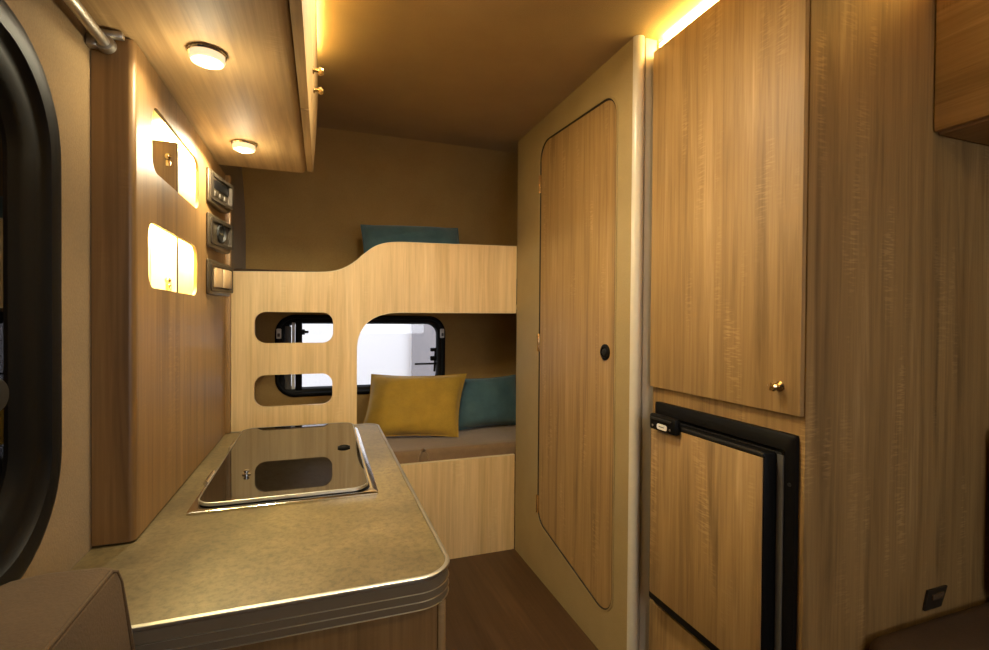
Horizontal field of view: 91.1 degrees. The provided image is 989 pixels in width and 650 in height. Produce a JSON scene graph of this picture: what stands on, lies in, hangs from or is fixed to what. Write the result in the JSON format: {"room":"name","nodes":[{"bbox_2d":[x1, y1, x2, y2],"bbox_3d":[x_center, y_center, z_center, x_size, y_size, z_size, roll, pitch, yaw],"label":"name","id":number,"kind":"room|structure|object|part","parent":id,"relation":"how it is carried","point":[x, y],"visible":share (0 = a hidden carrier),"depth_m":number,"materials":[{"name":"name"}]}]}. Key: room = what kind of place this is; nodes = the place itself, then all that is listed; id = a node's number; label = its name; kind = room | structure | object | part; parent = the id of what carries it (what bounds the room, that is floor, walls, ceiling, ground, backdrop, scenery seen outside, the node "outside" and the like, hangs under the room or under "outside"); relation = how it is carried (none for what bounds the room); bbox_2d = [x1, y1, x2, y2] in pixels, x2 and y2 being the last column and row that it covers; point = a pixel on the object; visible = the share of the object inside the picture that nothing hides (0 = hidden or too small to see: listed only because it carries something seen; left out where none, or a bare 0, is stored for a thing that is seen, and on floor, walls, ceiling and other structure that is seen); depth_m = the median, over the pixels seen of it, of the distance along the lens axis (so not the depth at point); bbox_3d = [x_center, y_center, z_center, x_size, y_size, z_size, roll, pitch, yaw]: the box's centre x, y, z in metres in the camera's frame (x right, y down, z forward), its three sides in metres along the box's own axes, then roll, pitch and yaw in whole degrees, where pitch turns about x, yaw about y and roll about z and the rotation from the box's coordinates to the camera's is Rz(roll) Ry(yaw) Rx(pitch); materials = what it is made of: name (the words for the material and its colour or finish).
{"room":"vehicle interior","nodes":[
{"label":"vehicle interior","id":0,"kind":"room"},
{"bbox_2d":[4,0,245,578],"bbox_3d":[-0.600,0.114,0.579,0.035,1.925,3.870,0,1,-20],"label":"wall","id":1,"kind":"structure","parent":0,"point":[57,36],"depth_m":0.73,"materials":[{"name":"beige fabric"}]},
{"bbox_2d":[0,0,61,585],"bbox_3d":[-0.444,-0.023,0.169,0.043,0.698,1.081,0,1,-20],"label":"window","id":2,"kind":"structure","parent":1,"relation":"in","point":[30,145],"depth_m":0.61,"materials":[{"name":"black plastic"}]},
{"bbox_3d":[-0.449,-0.023,0.167,0.004,0.538,0.921,0,1,-20],"label":"pane","id":3,"kind":"part","parent":2,"relation":"part of","materials":[{"name":"glass"}]},
{"bbox_3d":[-0.581,0.082,0.563,0.013,0.042,0.042,0,1,-20],"label":"knob","id":4,"kind":"part","parent":2,"relation":"part of","materials":[{"name":"black plastic"}]},
{"bbox_2d":[63,0,124,53],"bbox_3d":[-0.449,-0.447,0.289,0.049,0.034,1.056,0,1,-20],"label":"rail","id":5,"kind":"object","parent":1,"relation":"attached to","point":[98,38],"visible":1,"depth_m":0.75,"materials":[{"name":"metal"}]},
{"bbox_3d":[-0.448,-0.444,0.283,0.017,0.017,1.045,0,1,-20],"label":"rail","id":6,"kind":"part","parent":5,"relation":"part of","materials":[{"name":"metal"}]},
{"bbox_2d":[91,38,232,545],"bbox_3d":[-0.741,-0.060,1.187,0.101,0.830,0.819,0,1,-20],"label":"wall panel","id":7,"kind":"object","parent":1,"relation":"attached to","point":[161,344],"depth_m":0.86,"materials":[{"name":"brown wood"}]},
{"bbox_3d":[-0.627,-0.055,0.801,0.059,0.830,0.016,0,1,-20],"label":"panel","id":8,"kind":"part","parent":7,"relation":"part of","materials":[{"name":"brown wood"}]},
{"bbox_3d":[-0.736,-0.060,1.186,0.007,0.830,0.781,0,1,-20],"label":"panel","id":9,"kind":"part","parent":7,"relation":"part of","materials":[{"name":"brown wood"}]},
{"bbox_2d":[206,258,232,296],"bbox_3d":[-0.777,-0.131,1.377,0.042,0.096,0.162,0,1,-20],"label":"light switch","id":10,"kind":"object","parent":7,"relation":"attached to","point":[219,276],"visible":1,"depth_m":1.35,"materials":[{"name":"brown plastic"}]},
{"bbox_3d":[-0.775,-0.377,1.374,0.042,0.092,0.162,0,1,-20],"label":"control panel","id":11,"kind":"part","parent":7,"relation":"part of","materials":[{"name":"grey plastic"}]},
{"bbox_2d":[206,212,232,253],"bbox_3d":[-0.776,-0.257,1.375,0.042,0.092,0.162,0,1,-20],"label":"wall socket","id":12,"kind":"object","parent":7,"relation":"attached to","point":[219,233],"visible":1,"depth_m":1.36,"materials":[{"name":"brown plastic"}]},
{"bbox_2d":[217,225,225,243],"bbox_3d":[-0.774,-0.257,1.376,0.007,0.054,0.056,0,1,-11],"label":"socket","id":13,"kind":"object","parent":12,"relation":"attached to","point":[221,229],"depth_m":1.38,"materials":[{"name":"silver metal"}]},
{"bbox_3d":[-0.888,-0.065,1.558,0.072,0.830,0.022,0,1,-20],"label":"edge trim","id":14,"kind":"part","parent":7,"relation":"part of","materials":[{"name":"brown wood"}]},
{"bbox_2d":[79,0,323,172],"bbox_3d":[-0.312,-0.632,0.361,0.354,0.333,2.405,0,1,-20],"label":"upper cabinet","id":15,"kind":"object","parent":1,"relation":"attached to","point":[265,94],"visible":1,"depth_m":0.91,"materials":[{"name":"brown wood"}]},
{"bbox_2d":[186,42,227,69],"bbox_3d":[-0.497,-0.461,0.839,0.062,0.023,0.062,0,1,-20],"label":"recessed light","id":16,"kind":"object","parent":15,"relation":"attached to","point":[204,55],"visible":1,"depth_m":0.82,"materials":[{"name":"silver metal"}]},
{"bbox_2d":[231,139,256,152],"bbox_3d":[-0.660,-0.467,1.277,0.062,0.023,0.062,0,1,-20],"label":"recessed light","id":17,"kind":"object","parent":15,"relation":"attached to","point":[239,145],"visible":1,"depth_m":1.26,"materials":[{"name":"silver metal"}]},
{"bbox_3d":[-0.287,-0.638,0.720,0.032,0.325,0.761,0,1,-20],"label":"door","id":18,"kind":"part","parent":15,"relation":"part of","materials":[{"name":"brown wood"}]},
{"bbox_3d":[-0.497,-0.646,1.312,0.032,0.325,0.488,0,1,-20],"label":"door","id":19,"kind":"part","parent":15,"relation":"part of","materials":[{"name":"brown wood"}]},
{"bbox_3d":[-0.411,-0.548,1.133,0.023,0.018,0.018,0,1,-20],"label":"knob","id":20,"kind":"part","parent":15,"relation":"part of","materials":[{"name":"gold metal"}]},
{"bbox_3d":[-0.379,-0.547,1.044,0.023,0.018,0.018,0,1,-20],"label":"knob","id":21,"kind":"part","parent":15,"relation":"part of","materials":[{"name":"gold metal"}]},
{"bbox_2d":[242,127,517,245],"bbox_3d":[-0.187,-0.669,2.546,2.053,0.455,0.400,0,1,-20],"label":"wall","id":22,"kind":"structure","parent":0,"point":[356,178],"depth_m":2.45,"materials":[{"name":"brown fabric"}]},
{"bbox_2d":[246,233,516,423],"bbox_3d":[-0.256,0.306,2.731,2.053,1.500,0.030,0,1,-20],"label":"wall","id":23,"kind":"structure","parent":0,"point":[477,345],"depth_m":2.53,"materials":[{"name":"brown fabric"}]},
{"bbox_2d":[275,315,444,396],"bbox_3d":[-0.684,0.156,2.559,0.867,0.416,0.060,0,1,-20],"label":"window","id":24,"kind":"structure","parent":23,"relation":"in","point":[283,328],"depth_m":2.48,"materials":[{"name":"black plastic"}]},
{"bbox_3d":[-0.990,0.155,2.452,0.032,0.346,0.016,0,1,-20],"label":"stay arm","id":25,"kind":"part","parent":24,"relation":"part of","materials":[{"name":"black plastic"}]},
{"bbox_3d":[-0.376,0.191,2.658,0.120,0.131,0.016,0,1,-20],"label":"stay arm","id":26,"kind":"part","parent":24,"relation":"part of","materials":[{"name":"black plastic"}]},
{"bbox_2d":[316,0,712,152],"bbox_3d":[0.460,-0.857,0.727,2.123,0.030,3.455,0,1,-20],"label":"ceiling","id":27,"kind":"structure","parent":0,"point":[483,74],"depth_m":1.55,"materials":[{"name":"brown fabric"}]},
{"bbox_2d":[445,547,597,649],"bbox_3d":[0.377,1.095,0.939,2.133,0.030,3.870,0,1,-20],"label":"floor","id":28,"kind":"structure","parent":0,"point":[495,600],"depth_m":1.81,"materials":[{"name":"brown wood"}]},
{"bbox_2d":[223,599,445,649],"bbox_3d":[-0.501,0.739,1.149,0.531,0.664,1.048,0,1,-20],"label":"base cabinet","id":29,"kind":"object","parent":28,"relation":"on","point":[424,629],"visible":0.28,"depth_m":0.71,"materials":[{"name":"brown wood"}]},
{"bbox_2d":[70,423,449,649],"bbox_3d":[-0.494,0.384,1.147,0.544,0.050,1.097,0,1,-20],"label":"countertop","id":30,"kind":"structure","parent":29,"relation":"on","point":[228,579],"depth_m":0.74,"materials":[{"name":"stone"}]},
{"bbox_2d":[186,422,377,515],"bbox_3d":[-0.527,0.344,1.289,0.358,0.029,0.657,0,1,-20],"label":"sink","id":31,"kind":"object","parent":30,"relation":"in","point":[294,464],"visible":1,"depth_m":1.15,"materials":[{"name":"silver metal"}]},
{"bbox_3d":[-0.569,0.338,1.113,0.018,0.011,0.018,0,2,-20],"label":"lid knob","id":32,"kind":"part","parent":31,"relation":"part of","materials":[{"name":"silver metal"}]},
{"bbox_3d":[-0.085,0.748,0.749,0.014,0.661,0.014,0,1,-20],"label":"corner trim","id":33,"kind":"part","parent":29,"relation":"part of","materials":[{"name":"brown wood"}]},
{"bbox_2d":[231,242,516,431],"bbox_3d":[-0.163,0.342,2.468,2.047,1.434,0.505,0,1,-20],"label":"bunk bed","id":34,"kind":"object","parent":28,"relation":"on","point":[390,277],"visible":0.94,"depth_m":2.03,"materials":[{"name":"brown wood"}]},
{"bbox_2d":[233,268,516,304],"bbox_3d":[-0.159,-0.164,2.461,2.035,0.124,0.456,0,1,-20],"label":"mattress","id":35,"kind":"object","parent":34,"relation":"on","point":[237,269],"visible":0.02,"depth_m":1.97,"materials":[{"name":"brown fabric"}]},
{"bbox_2d":[360,224,459,252],"bbox_3d":[-0.400,-0.368,2.401,0.499,0.279,0.181,0,1,-21],"label":"cushion","id":36,"kind":"object","parent":35,"relation":"on","point":[372,235],"visible":0.33,"depth_m":2.36,"materials":[{"name":"teal fabric"}]},
{"bbox_2d":[400,454,515,558],"bbox_3d":[-0.167,0.835,2.474,2.047,0.450,0.503,0,1,-20],"label":"base panel","id":37,"kind":"object","parent":28,"relation":"on","point":[469,503],"visible":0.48,"depth_m":2.23,"materials":[{"name":"brown wood"}]},
{"bbox_2d":[386,425,515,463],"bbox_3d":[0.068,0.604,2.545,1.549,0.108,0.469,0,1,-20],"label":"mattress","id":38,"kind":"object","parent":37,"relation":"on","point":[491,440],"visible":0.18,"depth_m":2.29,"materials":[{"name":"beige fabric"}]},
{"bbox_2d":[363,374,466,436],"bbox_3d":[-0.404,0.404,2.439,0.532,0.302,0.187,0,1,-5],"label":"cushion","id":39,"kind":"object","parent":38,"relation":"on","point":[400,405],"visible":0.91,"depth_m":2.39,"materials":[{"name":"yellow fabric"}]},
{"bbox_2d":[458,375,515,429],"bbox_3d":[-0.049,0.420,2.657,0.425,0.270,0.177,0,1,-26],"label":"cushion","id":40,"kind":"object","parent":38,"relation":"on","point":[483,401],"visible":0.76,"depth_m":2.60,"materials":[{"name":"teal fabric"}]},
{"bbox_2d":[649,0,988,649],"bbox_3d":[0.897,0.128,1.337,0.810,1.904,0.483,0,1,-20],"label":"tall cabinet","id":41,"kind":"object","parent":28,"relation":"on","point":[820,250],"depth_m":1.09,"materials":[{"name":"brown wood"}]},
{"bbox_3d":[0.540,0.941,1.224,0.012,0.250,0.458,0,1,-20],"label":"drawer","id":42,"kind":"part","parent":41,"relation":"part of","materials":[{"name":"brown wood"}]},
{"bbox_3d":[0.578,-0.814,1.216,0.036,0.024,0.465,0,1,-20],"label":"led strip","id":43,"kind":"part","parent":41,"relation":"part of","materials":[{"name":"white plastic"}]},
{"bbox_2d":[649,402,798,649],"bbox_3d":[0.856,0.520,1.321,0.799,0.586,0.446,0,1,-20],"label":"fridge","id":44,"kind":"object","parent":41,"relation":"in","point":[724,492],"visible":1,"depth_m":1.13,"materials":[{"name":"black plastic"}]},
{"bbox_3d":[0.444,0.254,1.298,0.005,0.007,0.082,0,1,-20],"label":"latch lever","id":45,"kind":"part","parent":44,"relation":"part of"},
{"bbox_3d":[0.503,0.517,1.200,0.003,0.478,0.368,0,1,-20],"label":"door panel","id":46,"kind":"part","parent":44,"relation":"part of","materials":[{"name":"brown wood"}]},
{"bbox_3d":[0.557,0.138,1.223,0.012,1.880,0.471,0,1,-20],"label":"frame","id":47,"kind":"part","parent":41,"relation":"part of","materials":[{"name":"brown wood"}]},
{"bbox_3d":[0.550,-0.308,1.209,0.012,0.983,0.479,0,1,-20],"label":"door","id":48,"kind":"part","parent":41,"relation":"part of","materials":[{"name":"brown wood"}]},
{"bbox_3d":[0.592,0.130,1.024,0.028,0.023,0.023,0,1,-20],"label":"knob","id":49,"kind":"part","parent":41,"relation":"part of","materials":[{"name":"gold metal"}]},
{"bbox_3d":[0.995,0.143,1.121,0.770,1.880,0.012,0,1,-20],"label":"panel","id":50,"kind":"part","parent":41,"relation":"part of","materials":[{"name":"brown wood"}]},
{"bbox_2d":[923,585,947,610],"bbox_3d":[1.026,0.635,1.127,0.083,0.044,0.008,0,1,-20],"label":"wall socket","id":51,"kind":"object","parent":41,"relation":"attached to","point":[934,597],"visible":1,"depth_m":1.12,"materials":[{"name":"black plastic"}]},
{"bbox_3d":[1.030,0.630,1.126,0.040,0.013,0.003,0,1,-20],"label":"stitch plate","id":52,"kind":"part","parent":51,"relation":"part of","materials":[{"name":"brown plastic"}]},
{"bbox_2d":[870,602,988,649],"bbox_3d":[1.330,0.881,0.411,0.606,0.424,1.563,0,1,-20],"label":"bench","id":53,"kind":"object","parent":28,"relation":"on","point":[967,629],"visible":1,"depth_m":1.04,"materials":[{"name":"brown fabric"}]},
{"bbox_3d":[-0.077,0.882,-0.103,0.492,0.412,1.535,0,1,-20],"label":"bench","id":54,"kind":"object","parent":28,"relation":"on","visible":0},
{"bbox_2d":[0,567,134,649],"bbox_3d":[-0.277,0.476,-0.020,0.163,0.382,1.235,0,1,-20],"label":"cushion","id":55,"kind":"object","parent":54,"relation":"on","point":[84,609],"visible":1,"depth_m":0.50,"materials":[{"name":"beige fabric"}]},
{"bbox_2d":[515,38,632,649],"bbox_3d":[0.266,0.107,1.870,0.025,1.925,0.897,0,1,-20],"label":"wall","id":56,"kind":"structure","parent":0,"point":[607,630],"depth_m":1.77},
{"bbox_2d":[536,96,617,611],"bbox_3d":[0.290,0.083,1.788,0.034,1.691,0.575,0,1,-20],"label":"door","id":57,"kind":"structure","parent":56,"relation":"in","point":[578,182],"depth_m":1.72,"materials":[{"name":"brown wood"}]},
{"bbox_2d":[657,39,663,48],"bbox_3d":[0.836,0.114,1.587,0.761,1.925,0.018,0,1,-20],"label":"wall","id":58,"kind":"structure","parent":0,"point":[659,41],"depth_m":1.44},
{"bbox_2d":[627,35,656,649],"bbox_3d":[0.441,0.113,1.446,0.077,1.924,0.019,0,1,-20],"label":"trim","id":59,"kind":"structure","parent":58,"relation":"attached to","point":[640,390],"depth_m":1.44,"materials":[{"name":"beige plastic"}]},
{"bbox_3d":[1.368,0.121,1.278,0.035,1.925,3.870,0,1,-20],"label":"wall","id":60,"kind":"structure","parent":0,"visible":0},
{"bbox_2d":[934,0,988,144],"bbox_3d":[1.435,-0.605,0.430,0.408,0.362,1.565,0,1,-20],"label":"upper cabinet","id":61,"kind":"object","parent":60,"relation":"attached to","point":[961,111],"visible":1,"depth_m":1.06,"materials":[{"name":"brown wood"}]},
{"label":"outside","id":62,"kind":"structure","parent":0,"visible":0},
{"bbox_2d":[291,324,411,386],"bbox_3d":[-4.008,0.244,3.515,6.800,2.350,0.100,0,1,-20],"label":"wall","id":63,"kind":"structure","parent":62,"point":[382,349],"depth_m":4.49,"materials":[{"name":"white paint"}]},
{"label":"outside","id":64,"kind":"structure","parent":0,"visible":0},
{"bbox_2d":[412,324,435,375],"bbox_3d":[1.663,0.266,5.475,5.200,2.350,0.100,0,1,-20],"label":"wall","id":65,"kind":"structure","parent":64,"point":[423,335],"depth_m":4.59,"materials":[{"name":"grey paint"}]}
]}

